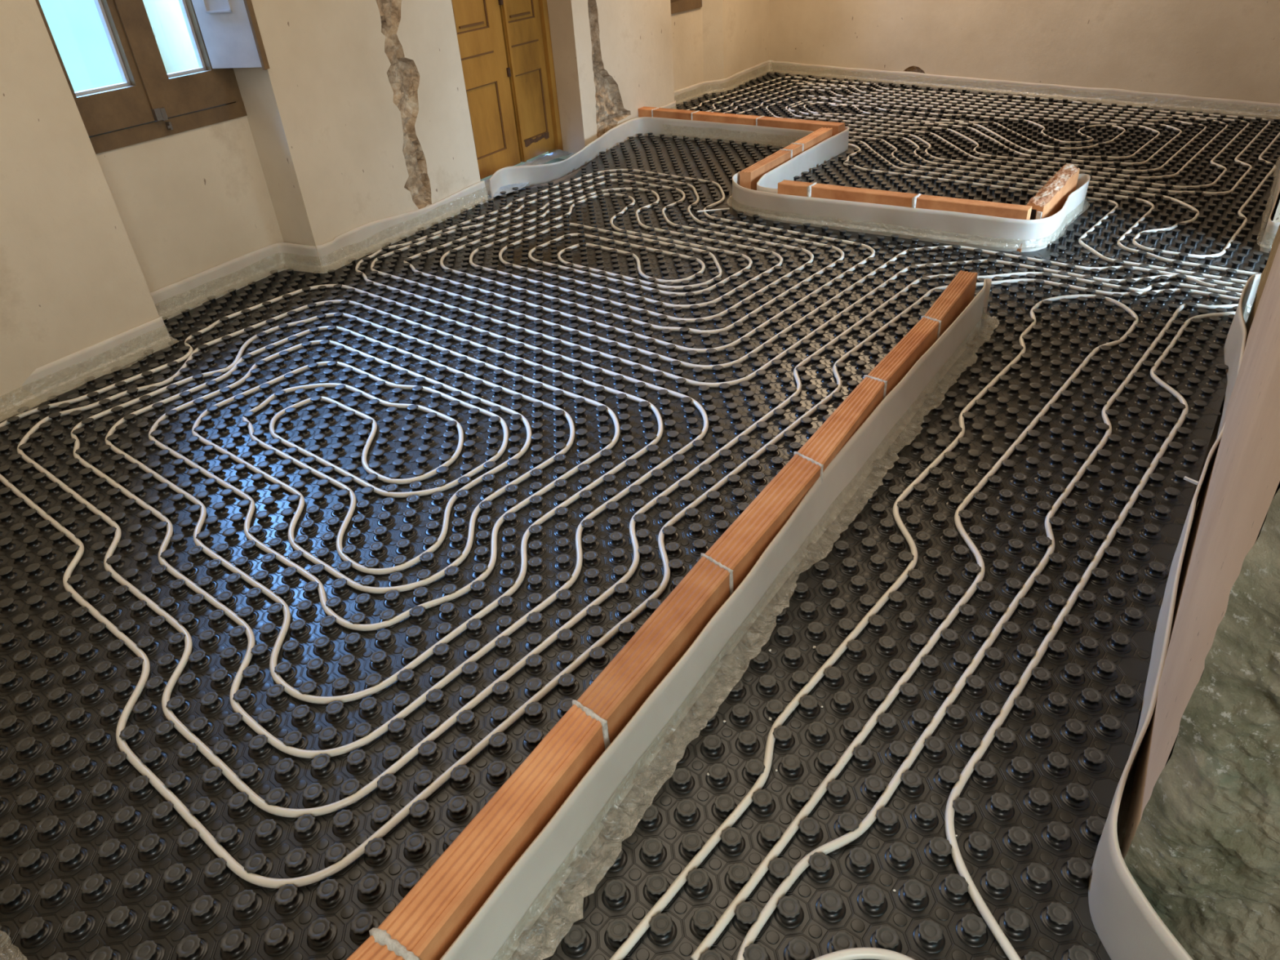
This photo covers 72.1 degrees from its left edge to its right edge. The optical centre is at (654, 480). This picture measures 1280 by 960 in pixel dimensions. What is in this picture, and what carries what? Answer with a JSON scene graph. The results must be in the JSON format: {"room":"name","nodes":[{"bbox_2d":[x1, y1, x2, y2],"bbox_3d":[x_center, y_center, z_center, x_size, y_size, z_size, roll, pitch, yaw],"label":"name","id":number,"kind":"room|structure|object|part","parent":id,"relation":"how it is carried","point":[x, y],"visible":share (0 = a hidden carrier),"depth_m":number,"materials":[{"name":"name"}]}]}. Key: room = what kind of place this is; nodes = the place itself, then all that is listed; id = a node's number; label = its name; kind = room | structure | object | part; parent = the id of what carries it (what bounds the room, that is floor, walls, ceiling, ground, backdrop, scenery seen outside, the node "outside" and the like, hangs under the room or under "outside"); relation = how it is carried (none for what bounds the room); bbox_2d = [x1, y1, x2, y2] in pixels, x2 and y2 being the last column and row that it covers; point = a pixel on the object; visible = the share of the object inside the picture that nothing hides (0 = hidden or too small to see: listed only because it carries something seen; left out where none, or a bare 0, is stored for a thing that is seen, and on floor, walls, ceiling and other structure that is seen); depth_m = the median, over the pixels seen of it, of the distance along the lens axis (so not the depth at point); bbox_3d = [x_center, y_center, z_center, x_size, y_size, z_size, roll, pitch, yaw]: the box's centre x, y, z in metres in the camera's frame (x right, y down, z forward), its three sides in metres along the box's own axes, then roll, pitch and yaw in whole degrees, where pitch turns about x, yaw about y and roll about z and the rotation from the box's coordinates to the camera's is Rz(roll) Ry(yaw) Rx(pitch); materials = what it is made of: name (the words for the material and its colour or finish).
{"room":"building under construction","nodes":[
{"label":"building under construction","id":0,"kind":"room"},
{"bbox_2d":[0,0,768,422],"bbox_3d":[-1.044,-2.958,4.807,1.880,2.665,7.800,22,41,33],"label":"wall","id":1,"kind":"structure","parent":0,"point":[359,115],"depth_m":3.98,"materials":[{"name":"beige paint"}]},
{"bbox_2d":[35,0,269,154],"bbox_3d":[-2.060,-1.979,3.271,0.343,1.347,0.896,22,41,33],"label":"window","id":2,"kind":"structure","parent":1,"relation":"in","point":[150,103],"depth_m":3.60,"materials":[{"name":"brown wood"}]},
{"bbox_3d":[-2.200,-1.891,3.151,0.064,1.215,0.402,15,38,26],"label":"sash","id":3,"kind":"part","parent":2,"relation":"part of","materials":[{"name":"brown wood"}]},
{"bbox_3d":[-2.117,-1.992,3.296,0.076,1.347,0.867,15,38,26],"label":"frame","id":4,"kind":"part","parent":2,"relation":"part of","materials":[{"name":"brown wood"}]},
{"bbox_3d":[-2.004,-2.093,3.435,0.064,1.215,0.386,15,38,26],"label":"sash","id":5,"kind":"part","parent":2,"relation":"part of","materials":[{"name":"brown wood"}]},
{"bbox_3d":[-1.806,-2.200,3.422,0.120,0.675,0.008,4,34,12],"label":"moulding","id":6,"kind":"part","parent":2,"relation":"part of","materials":[{"name":"grey paint"}]},
{"bbox_2d":[191,0,262,68],"bbox_3d":[-1.794,-2.184,3.452,0.243,1.035,0.028,4,34,12],"label":"shutter","id":7,"kind":"object","parent":2,"relation":"attached to","point":[228,31],"depth_m":3.65,"materials":[{"name":"grey paint"}]},
{"bbox_2d":[150,180,488,319],"bbox_3d":[-1.529,-1.162,4.365,0.306,0.167,2.068,22,41,33],"label":"strip","id":8,"kind":"object","parent":1,"relation":"attached to","point":[191,292],"visible":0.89,"depth_m":4.24,"materials":[{"name":"white plastic"}]},
{"bbox_2d":[451,0,563,179],"bbox_3d":[-0.997,-2.850,5.052,0.090,2.120,1.170,15,38,26],"label":"door","id":9,"kind":"structure","parent":1,"relation":"in","point":[505,46],"depth_m":5.43,"materials":[{"name":"paint"}]},
{"bbox_3d":[-1.044,-2.546,5.093,0.015,0.170,0.303,15,38,26],"label":"moulding","id":10,"kind":"part","parent":9,"relation":"part of","materials":[{"name":"brown wood"}]},
{"bbox_3d":[-0.817,-2.782,5.426,0.015,0.170,0.288,15,38,26],"label":"moulding","id":11,"kind":"part","parent":9,"relation":"part of","materials":[{"name":"brown wood"}]},
{"bbox_3d":[-0.997,-2.850,5.052,0.090,2.120,1.170,15,38,26],"label":"frame","id":12,"kind":"part","parent":9,"relation":"part of","materials":[{"name":"paint"}]},
{"bbox_2d":[670,0,702,13],"bbox_3d":[0.098,-4.182,6.412,0.090,1.385,0.780,18,39,30],"label":"window","id":13,"kind":"structure","parent":1,"relation":"in","point":[677,6],"depth_m":6.84,"materials":[{"name":"brown wood"}]},
{"bbox_3d":[0.089,-4.195,6.410,0.050,1.260,0.700,18,39,30],"label":"sash","id":14,"kind":"part","parent":13,"relation":"part of","materials":[{"name":"brown wood"}]},
{"bbox_2d":[659,60,774,109],"bbox_3d":[0.460,-3.260,7.357,0.274,0.137,2.202,14,38,25],"label":"strip","id":15,"kind":"object","parent":1,"relation":"attached to","point":[694,91],"visible":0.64,"depth_m":7.42,"materials":[{"name":"white plastic"}]},
{"bbox_2d":[480,154,1279,839],"bbox_3d":[0.631,-0.417,3.402,8.400,0.205,10.600,22,41,33],"label":"floor","id":16,"kind":"structure","parent":0,"point":[566,178],"depth_m":2.63,"materials":[{"name":"grey concrete"}]},
{"bbox_2d":[0,61,1279,959],"bbox_3d":[0.977,-1.133,4.052,6.020,0.182,7.690,22,41,33],"label":"floor mat","id":17,"kind":"object","parent":16,"relation":"on","point":[96,864],"depth_m":2.26,"materials":[{"name":"black plastic"}]},
{"bbox_3d":[-2.293,-0.234,3.062,0.098,0.144,1.421,15,38,26],"label":"foam edge strip","id":18,"kind":"part","parent":17,"relation":"part of","materials":[{"name":"white plastic"}]},
{"bbox_2d":[484,149,573,197],"bbox_3d":[-0.779,-1.950,5.555,0.312,0.022,1.039,15,38,26],"label":"plastic sheet","id":19,"kind":"object","parent":17,"relation":"on","point":[557,153],"visible":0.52,"depth_m":5.70,"materials":[{"name":"plastic"}]},
{"bbox_2d":[0,271,1241,888],"bbox_3d":[0.145,-0.253,2.917,4.345,0.016,3.698,22,41,33],"label":"pipe","id":20,"kind":"object","parent":17,"relation":"on","point":[269,882],"visible":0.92,"depth_m":2.46,"materials":[{"name":"white plastic"}]},
{"bbox_3d":[-0.051,-1.941,5.409,1.430,0.147,1.792,22,41,33],"label":"foam edge strip","id":21,"kind":"part","parent":17,"relation":"part of","materials":[{"name":"white plastic"}]},
{"bbox_2d":[346,270,977,959],"bbox_3d":[0.303,0.138,2.190,0.121,0.236,3.324,17,39,28],"label":"row of bricks","id":22,"kind":"object","parent":17,"relation":"on","point":[434,913],"visible":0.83,"depth_m":1.64},
{"bbox_2d":[697,208,729,212],"bbox_3d":[0.310,-1.426,4.644,0.170,0.004,0.010,-6,34,-3],"label":"timber sliver","id":23,"kind":"object","parent":17,"relation":"on","point":[721,208],"visible":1,"depth_m":4.64,"materials":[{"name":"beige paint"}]},
{"bbox_3d":[0.393,0.157,2.163,0.120,0.182,3.372,17,39,28],"label":"foam edge strip","id":24,"kind":"part","parent":17,"relation":"part of","materials":[{"name":"white plastic"}]},
{"bbox_2d":[638,106,844,136],"bbox_3d":[0.534,-2.376,5.987,1.598,0.210,0.098,19,40,31],"label":"row of bricks","id":25,"kind":"object","parent":17,"relation":"on","point":[771,122],"visible":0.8,"depth_m":5.88},
{"bbox_2d":[739,127,832,190],"bbox_3d":[0.785,-1.838,5.148,0.085,0.210,1.093,16,39,28],"label":"row of bricks","id":26,"kind":"object","parent":17,"relation":"on","point":[749,176],"visible":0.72,"depth_m":4.98},
{"bbox_2d":[355,168,1244,387],"bbox_3d":[0.814,-0.807,3.685,4.498,0.016,2.114,22,41,33],"label":"pipe","id":27,"kind":"object","parent":17,"relation":"on","point":[1199,281],"visible":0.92,"depth_m":3.88,"materials":[{"name":"white plastic"}]},
{"bbox_3d":[0.877,-1.826,5.137,0.241,0.151,1.486,10,36,19],"label":"foam edge strip","id":28,"kind":"part","parent":17,"relation":"part of","materials":[{"name":"white plastic"}]},
{"bbox_2d":[812,946,915,959],"bbox_3d":[0.311,0.785,1.291,0.420,0.016,0.220,14,38,25],"label":"pipe","id":29,"kind":"object","parent":17,"relation":"on","point":[864,953],"visible":1,"depth_m":1.36,"materials":[{"name":"white plastic"}]},
{"bbox_2d":[609,294,1138,959],"bbox_3d":[0.836,0.023,2.429,0.369,0.016,3.130,19,40,31],"label":"pipe","id":30,"kind":"object","parent":17,"relation":"on","point":[762,868],"visible":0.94,"depth_m":1.84,"materials":[{"name":"white plastic"}]},
{"bbox_2d":[777,179,1031,252],"bbox_3d":[1.148,-1.254,4.207,1.204,0.235,0.082,17,39,29],"label":"row of bricks","id":31,"kind":"object","parent":17,"relation":"on","point":[786,187],"visible":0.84,"depth_m":4.12},
{"bbox_3d":[1.205,-1.324,4.324,1.824,0.174,0.789,5,35,13],"label":"foam edge strip","id":32,"kind":"part","parent":17,"relation":"part of","materials":[{"name":"white plastic"}]},
{"bbox_2d":[686,76,1279,284],"bbox_3d":[2.121,-2.058,5.442,5.157,0.016,3.352,22,41,33],"label":"pipe","id":33,"kind":"object","parent":17,"relation":"on","point":[940,123],"visible":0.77,"depth_m":5.35,"materials":[{"name":"white plastic"}]},
{"bbox_2d":[736,303,1238,959],"bbox_3d":[1.499,0.180,2.125,1.090,0.016,3.205,22,41,33],"label":"pipe","id":34,"kind":"object","parent":17,"relation":"on","point":[867,822],"visible":0.91,"depth_m":1.80,"materials":[{"name":"white plastic"}]},
{"bbox_3d":[2.547,-3.028,6.798,4.243,0.134,0.070,27,44,38],"label":"foam edge strip","id":35,"kind":"part","parent":17,"relation":"part of","materials":[{"name":"white plastic"}]},
{"bbox_2d":[1026,163,1079,219],"bbox_3d":[1.853,-1.276,4.132,0.080,0.273,0.606,19,40,31],"label":"brick","id":36,"kind":"object","parent":17,"relation":"on","point":[1051,197],"visible":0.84,"depth_m":4.05,"materials":[{"name":"orange brick"}]},
{"bbox_2d":[944,311,1235,959],"bbox_3d":[1.587,0.139,2.178,1.043,0.016,2.896,22,41,33],"label":"pipe","id":37,"kind":"object","parent":17,"relation":"on","point":[975,895],"visible":0.92,"depth_m":1.83,"materials":[{"name":"white plastic"}]},
{"bbox_2d":[1183,475,1198,484],"bbox_3d":[1.438,0.002,2.359,0.007,0.007,0.036,-24,38,-27],"label":"peg","id":38,"kind":"object","parent":17,"relation":"on","point":[1190,480],"visible":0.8,"depth_m":2.36,"materials":[{"name":"beige paint"}]},
{"bbox_2d":[768,0,1279,103],"bbox_3d":[3.583,-3.699,5.454,7.900,2.665,1.100,22,41,33],"label":"wall","id":39,"kind":"structure","parent":0,"point":[1223,49],"depth_m":6.34,"materials":[{"name":"beige paint"}]},
{"bbox_2d":[1118,224,1279,959],"bbox_3d":[1.737,-0.808,1.276,1.122,2.665,2.945,16,38,27],"label":"wall","id":40,"kind":"structure","parent":0,"point":[1199,833],"depth_m":1.27,"materials":[{"name":"pink paint"}]},
{"bbox_2d":[1088,273,1261,959],"bbox_3d":[1.373,0.091,2.148,0.495,0.198,3.009,11,36,21],"label":"strip","id":41,"kind":"object","parent":40,"relation":"attached to","point":[1128,927],"visible":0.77,"depth_m":1.40,"materials":[{"name":"white plastic"}]},
{"bbox_2d":[1272,192,1279,222],"bbox_3d":[2.525,-0.787,1.164,3.235,2.665,10.300,22,41,33],"label":"wall","id":42,"kind":"structure","parent":0,"point":[1276,218],"depth_m":3.71,"materials":[{"name":"beige paint"}]},
{"bbox_2d":[1258,170,1279,253],"bbox_3d":[3.316,-1.642,4.610,0.176,0.151,2.632,16,38,27],"label":"strip","id":43,"kind":"object","parent":42,"relation":"attached to","point":[1272,227],"visible":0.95,"depth_m":3.76,"materials":[{"name":"white plastic"}]},
{"label":"outside","id":44,"kind":"structure","parent":0,"visible":0},
{"bbox_2d":[38,0,123,92],"bbox_3d":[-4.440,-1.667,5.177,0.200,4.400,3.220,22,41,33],"label":"window pane","id":45,"kind":"object","parent":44,"point":[76,27],"visible":0.02,"depth_m":5.55,"materials":[{"name":"glass"}]}
]}

